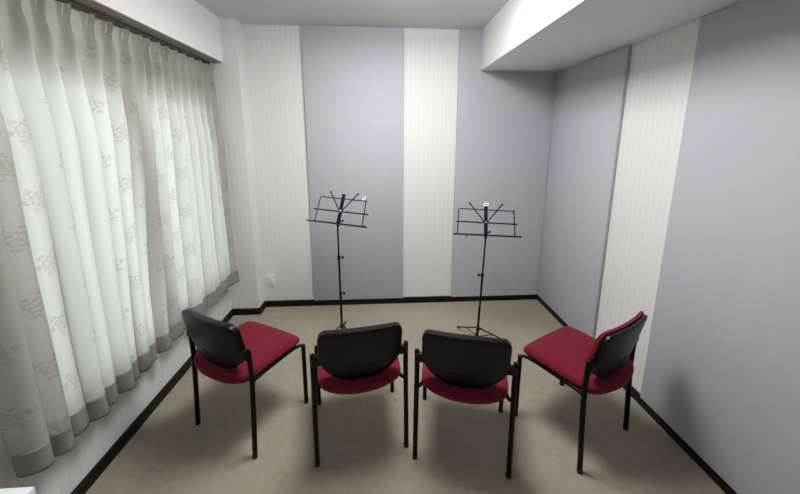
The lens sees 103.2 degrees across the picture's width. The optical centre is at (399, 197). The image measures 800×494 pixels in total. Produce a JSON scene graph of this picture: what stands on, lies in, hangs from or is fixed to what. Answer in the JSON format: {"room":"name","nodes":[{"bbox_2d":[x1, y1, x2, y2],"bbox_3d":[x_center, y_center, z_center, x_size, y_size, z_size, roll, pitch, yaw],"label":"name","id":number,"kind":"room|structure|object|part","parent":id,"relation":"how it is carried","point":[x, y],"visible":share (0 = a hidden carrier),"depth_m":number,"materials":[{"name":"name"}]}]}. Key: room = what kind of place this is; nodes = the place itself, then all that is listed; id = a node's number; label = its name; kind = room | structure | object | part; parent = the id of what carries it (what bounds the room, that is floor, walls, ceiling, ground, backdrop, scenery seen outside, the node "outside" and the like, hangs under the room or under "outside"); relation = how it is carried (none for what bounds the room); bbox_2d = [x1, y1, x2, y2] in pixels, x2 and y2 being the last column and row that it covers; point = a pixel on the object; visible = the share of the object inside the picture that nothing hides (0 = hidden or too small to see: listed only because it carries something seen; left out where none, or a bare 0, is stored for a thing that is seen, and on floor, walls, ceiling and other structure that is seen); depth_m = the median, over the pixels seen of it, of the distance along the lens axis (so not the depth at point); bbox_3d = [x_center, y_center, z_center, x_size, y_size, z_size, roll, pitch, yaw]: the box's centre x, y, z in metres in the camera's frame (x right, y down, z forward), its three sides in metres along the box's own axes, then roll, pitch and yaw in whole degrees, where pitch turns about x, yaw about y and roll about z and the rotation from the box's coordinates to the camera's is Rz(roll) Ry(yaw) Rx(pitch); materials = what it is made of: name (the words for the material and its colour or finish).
{"room":"music room","nodes":[
{"label":"music room","id":0,"kind":"room"},
{"bbox_2d":[0,0,231,493],"bbox_3d":[-1.498,0.166,0.935,0.120,2.527,3.855,0,10,-3],"label":"wall","id":1,"kind":"structure","parent":0,"point":[68,470],"depth_m":1.57,"materials":[{"name":"paint"}]},
{"bbox_2d":[52,0,208,64],"bbox_3d":[-1.458,-0.860,1.456,0.031,0.043,2.145,0,10,-3],"label":"rail","id":2,"kind":"object","parent":1,"relation":"attached to","point":[81,8],"visible":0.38,"depth_m":1.67,"materials":[{"name":"grey metal"}]},
{"bbox_2d":[0,0,171,477],"bbox_3d":[-1.384,0.063,1.455,0.140,1.773,0.941,0,10,-3],"label":"curtain","id":3,"kind":"object","parent":2,"relation":"hanging from","point":[84,313],"visible":1,"depth_m":1.31,"materials":[{"name":"white fabric"}]},
{"bbox_2d":[141,38,239,340],"bbox_3d":[-1.432,-0.077,2.213,0.132,1.773,0.911,0,10,-3],"label":"curtain","id":4,"kind":"object","parent":2,"relation":"hanging from","point":[200,263],"visible":0.92,"depth_m":2.13,"materials":[{"name":"white fabric"}]},
{"bbox_2d":[73,0,222,62],"bbox_3d":[-1.352,-0.742,0.709,0.089,0.004,3.721,0,10,-3],"label":"trim","id":5,"kind":"structure","parent":1,"relation":"attached to","point":[93,4],"depth_m":1.72,"materials":[{"name":"beige"}]},
{"bbox_2d":[70,310,233,493],"bbox_3d":[-1.427,1.393,1.089,0.018,0.058,3.704,0,10,-3],"label":"baseboard","id":6,"kind":"structure","parent":1,"relation":"attached to","point":[103,463],"depth_m":1.72,"materials":[{"name":"black"}]},
{"bbox_2d":[96,0,222,61],"bbox_3d":[-1.369,-0.904,0.678,0.125,0.327,3.722,0,10,-3],"label":"beam","id":7,"kind":"structure","parent":1,"relation":"attached to","point":[188,22],"depth_m":2.00,"materials":[{"name":"white paint"}]},
{"bbox_2d":[196,0,508,28],"bbox_3d":[0.046,-1.139,0.788,3.206,0.100,4.095,0,10,-3],"label":"ceiling","id":8,"kind":"structure","parent":0,"point":[428,14],"depth_m":2.37,"materials":[{"name":"white paint"}]},
{"bbox_2d":[242,24,556,300],"bbox_3d":[-0.076,-0.207,2.978,3.206,2.527,0.120,0,10,-3],"label":"wall","id":9,"kind":"structure","parent":0,"point":[273,53],"depth_m":2.87,"materials":[{"name":"paint"}]},
{"bbox_2d":[208,18,263,308],"bbox_3d":[-1.426,-0.172,2.773,0.246,2.527,0.133,0,10,-3],"label":"pillar","id":10,"kind":"structure","parent":9,"relation":"attached to","point":[229,76],"depth_m":2.70,"materials":[{"name":"paint"}]},
{"bbox_2d":[260,302,265,311],"bbox_3d":[-1.296,1.042,2.996,0.018,0.058,0.115,0,10,-3],"label":"baseboard","id":11,"kind":"structure","parent":9,"relation":"attached to","point":[263,306],"depth_m":2.99,"materials":[{"name":"black"}]},
{"bbox_2d":[266,274,274,286],"bbox_3d":[-1.236,0.794,3.025,0.082,0.128,0.012,0,10,-3],"label":"wall outlet","id":12,"kind":"object","parent":9,"relation":"attached to","point":[270,278],"visible":1,"depth_m":3.02,"materials":[{"name":"white plastic"}]},
{"bbox_2d":[301,25,403,299],"bbox_3d":[-0.397,-0.219,2.880,0.858,2.465,0.026,0,10,-3],"label":"acoustic panel","id":13,"kind":"object","parent":9,"relation":"attached to","point":[353,76],"visible":1,"depth_m":2.83,"materials":[{"name":"fabric"}]},
{"bbox_2d":[264,294,536,306],"bbox_3d":[0.039,1.019,3.140,2.702,0.058,0.018,0,10,-3],"label":"baseboard","id":14,"kind":"structure","parent":9,"relation":"attached to","point":[278,303],"depth_m":3.13,"materials":[{"name":"black"}]},
{"bbox_2d":[451,28,555,296],"bbox_3d":[0.946,-0.231,2.959,0.874,2.465,0.026,0,10,-3],"label":"acoustic panel","id":15,"kind":"object","parent":9,"relation":"attached to","point":[504,121],"visible":1,"depth_m":2.94,"materials":[{"name":"fabric"}]},
{"bbox_2d":[85,299,725,493],"bbox_3d":[0.040,1.445,1.265,3.206,0.100,4.095,0,10,-3],"label":"floor","id":16,"kind":"structure","parent":0,"point":[462,447],"depth_m":1.74,"materials":[{"name":"carpet"}]},
{"bbox_2d":[0,487,35,493],"bbox_3d":[-1.166,1.159,0.595,0.447,0.700,0.588,0,10,-3],"label":"side table","id":17,"kind":"object","parent":16,"relation":"on","point":[22,490],"visible":1,"depth_m":0.82,"materials":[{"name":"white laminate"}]},
{"bbox_2d":[181,308,308,458],"bbox_3d":[-0.871,0.918,1.800,0.482,0.744,0.459,5,12,25],"label":"chair","id":18,"kind":"object","parent":16,"relation":"on","point":[228,353],"visible":1,"depth_m":1.61,"materials":[{"name":"red fabric"}]},
{"bbox_3d":[-1.145,0.990,1.763,0.027,0.602,0.047,5,12,25],"label":"leg","id":19,"kind":"part","parent":18,"relation":"part of","materials":[{"name":"black metal"}]},
{"bbox_3d":[-0.947,0.729,1.599,0.398,0.300,0.098,5,12,25],"label":"backrest","id":20,"kind":"part","parent":18,"relation":"part of","materials":[{"name":"black plastic"}]},
{"bbox_3d":[-0.869,0.859,1.792,0.438,0.054,0.452,5,12,25],"label":"seat","id":21,"kind":"part","parent":18,"relation":"part of","materials":[{"name":"red fabric"}]},
{"bbox_3d":[-0.734,1.026,1.573,0.027,0.602,0.047,5,12,25],"label":"leg","id":22,"kind":"part","parent":18,"relation":"part of","materials":[{"name":"black metal"}]},
{"bbox_3d":[-0.667,0.904,1.731,0.043,0.032,0.373,5,12,25],"label":"rail","id":23,"kind":"part","parent":18,"relation":"part of","materials":[{"name":"black metal"}]},
{"bbox_3d":[-0.576,1.068,1.919,0.025,0.394,0.024,5,12,25],"label":"leg","id":24,"kind":"part","parent":18,"relation":"part of","materials":[{"name":"black metal"}]},
{"bbox_2d":[231,308,261,314],"bbox_3d":[-1.415,1.055,2.923,0.264,0.058,0.018,0,10,-3],"label":"baseboard","id":25,"kind":"structure","parent":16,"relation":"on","point":[245,311],"depth_m":2.92,"materials":[{"name":"black"}]},
{"bbox_2d":[306,191,368,329],"bbox_3d":[-0.490,0.555,2.519,0.502,1.193,0.364,0,10,-3],"label":"music stand","id":26,"kind":"object","parent":16,"relation":"on","point":[343,199],"visible":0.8,"depth_m":2.44,"materials":[{"name":"black metal"}]},
{"bbox_3d":[-0.386,0.044,2.421,0.149,0.152,0.011,-1,11,-6],"label":"support arm","id":27,"kind":"part","parent":26,"relation":"part of","materials":[{"name":"black metal"}]},
{"bbox_2d":[309,322,408,466],"bbox_3d":[-0.226,0.933,1.727,0.482,0.744,0.459,-2,11,-12],"label":"chair","id":28,"kind":"object","parent":16,"relation":"on","point":[357,360],"visible":1,"depth_m":1.51,"materials":[{"name":"black plastic"}]},
{"bbox_3d":[-0.413,1.034,1.536,0.027,0.602,0.047,-2,11,-12],"label":"leg","id":29,"kind":"part","parent":28,"relation":"part of","materials":[{"name":"black metal"}]},
{"bbox_3d":[-0.494,1.070,1.908,0.025,0.394,0.024,-2,11,-12],"label":"leg","id":30,"kind":"part","parent":28,"relation":"part of","materials":[{"name":"black metal"}]},
{"bbox_3d":[-0.227,0.874,1.720,0.438,0.054,0.452,-2,11,-12],"label":"seat","id":31,"kind":"part","parent":28,"relation":"part of","materials":[{"name":"red fabric"}]},
{"bbox_3d":[-0.186,0.747,1.514,0.398,0.300,0.098,-2,11,-12],"label":"backrest","id":32,"kind":"part","parent":28,"relation":"part of","materials":[{"name":"black plastic"}]},
{"bbox_3d":[0.031,1.017,1.633,0.027,0.602,0.047,-2,11,-12],"label":"leg","id":33,"kind":"part","parent":28,"relation":"part of","materials":[{"name":"black metal"}]},
{"bbox_2d":[412,329,518,478],"bbox_3d":[0.335,0.945,1.671,0.482,0.744,0.459,2,11,12],"label":"chair","id":34,"kind":"object","parent":16,"relation":"on","point":[468,369],"visible":1,"depth_m":1.46,"materials":[{"name":"black plastic"}]},
{"bbox_3d":[0.080,1.028,1.574,0.027,0.602,0.047,2,11,12],"label":"leg","id":35,"kind":"part","parent":34,"relation":"part of","materials":[{"name":"black metal"}]},
{"bbox_3d":[0.154,1.065,1.947,0.025,0.394,0.024,2,11,12],"label":"leg","id":36,"kind":"part","parent":34,"relation":"part of","materials":[{"name":"black metal"}]},
{"bbox_3d":[0.336,0.886,1.664,0.438,0.054,0.452,2,11,12],"label":"seat","id":37,"kind":"part","parent":34,"relation":"part of","materials":[{"name":"red fabric"}]},
{"bbox_3d":[0.299,0.758,1.457,0.398,0.300,0.098,2,11,12],"label":"backrest","id":38,"kind":"part","parent":34,"relation":"part of","materials":[{"name":"black plastic"}]},
{"bbox_3d":[0.601,1.082,1.856,0.025,0.394,0.024,2,11,12],"label":"leg","id":39,"kind":"part","parent":34,"relation":"part of","materials":[{"name":"black metal"}]},
{"bbox_3d":[0.525,1.046,1.482,0.027,0.602,0.047,2,11,12],"label":"leg","id":40,"kind":"part","parent":34,"relation":"part of","materials":[{"name":"black metal"}]},
{"bbox_2d":[453,202,520,337],"bbox_3d":[0.634,0.602,2.486,0.442,1.118,0.386,-4,11,-20],"label":"music stand","id":41,"kind":"object","parent":16,"relation":"on","point":[486,222],"visible":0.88,"depth_m":2.42,"materials":[{"name":"black metal"}]},
{"bbox_2d":[515,311,647,474],"bbox_3d":[0.983,0.930,1.742,0.482,0.750,0.459,-6,12,-31],"label":"chair","id":42,"kind":"object","parent":16,"relation":"on","point":[585,363],"visible":0.99,"depth_m":1.58,"materials":[{"name":"red fabric"}]},
{"bbox_3d":[0.680,1.087,1.831,0.025,0.394,0.024,-6,12,-31],"label":"leg","id":43,"kind":"part","parent":42,"relation":"part of","materials":[{"name":"black metal"}]},
{"bbox_3d":[0.787,0.922,1.653,0.043,0.032,0.373,-6,12,-31],"label":"rail","id":44,"kind":"part","parent":42,"relation":"part of","materials":[{"name":"black metal"}]},
{"bbox_3d":[0.982,0.874,1.735,0.438,0.054,0.452,-6,12,-31],"label":"seat","id":45,"kind":"part","parent":42,"relation":"part of","materials":[{"name":"red fabric"}]},
{"bbox_3d":[0.872,1.043,1.503,0.027,0.602,0.047,-6,12,-31],"label":"leg","id":46,"kind":"part","parent":42,"relation":"part of","materials":[{"name":"black metal"}]},
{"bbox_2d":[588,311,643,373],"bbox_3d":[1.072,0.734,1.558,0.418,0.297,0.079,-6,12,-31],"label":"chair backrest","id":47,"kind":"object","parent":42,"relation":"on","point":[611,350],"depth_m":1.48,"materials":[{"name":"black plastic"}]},
{"bbox_3d":[1.081,0.744,1.544,0.398,0.300,0.084,-6,12,-31],"label":"backrest","id":48,"kind":"part","parent":42,"relation":"part of","materials":[{"name":"black plastic"}]},
{"bbox_3d":[1.261,1.001,1.734,0.027,0.602,0.047,-6,12,-31],"label":"leg","id":49,"kind":"part","parent":42,"relation":"part of","materials":[{"name":"black metal"}]},
{"bbox_2d":[595,19,699,392],"bbox_3d":[1.583,0.140,1.118,0.120,2.527,3.855,0,10,-3],"label":"wall","id":50,"kind":"structure","parent":0,"point":[661,65],"depth_m":1.91,"materials":[{"name":"paint"}]},
{"bbox_2d":[537,45,631,337],"bbox_3d":[1.421,0.011,2.594,0.024,2.125,0.834,0,10,-3],"label":"acoustic panel","id":51,"kind":"object","parent":50,"relation":"attached to","point":[588,109],"visible":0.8,"depth_m":2.47,"materials":[{"name":"fabric"}]},
{"bbox_2d":[481,0,745,71],"bbox_3d":[1.173,-0.932,0.895,0.708,0.340,3.855,0,10,-3],"label":"beam","id":52,"kind":"structure","parent":50,"relation":"attached to","point":[524,35],"depth_m":1.81,"materials":[{"name":"white paint"}]},
{"bbox_2d":[537,295,736,493],"bbox_3d":[1.511,1.354,1.337,0.018,0.058,3.855,0,10,-3],"label":"baseboard","id":53,"kind":"structure","parent":50,"relation":"attached to","point":[635,394],"depth_m":1.70,"materials":[{"name":"black"}]},
{"bbox_2d":[640,0,799,493],"bbox_3d":[1.530,0.344,0.786,0.024,2.125,1.937,0,10,-3],"label":"acoustic panel","id":54,"kind":"object","parent":50,"relation":"attached to","point":[722,368],"visible":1,"depth_m":1.39,"materials":[{"name":"fabric"}]}
]}

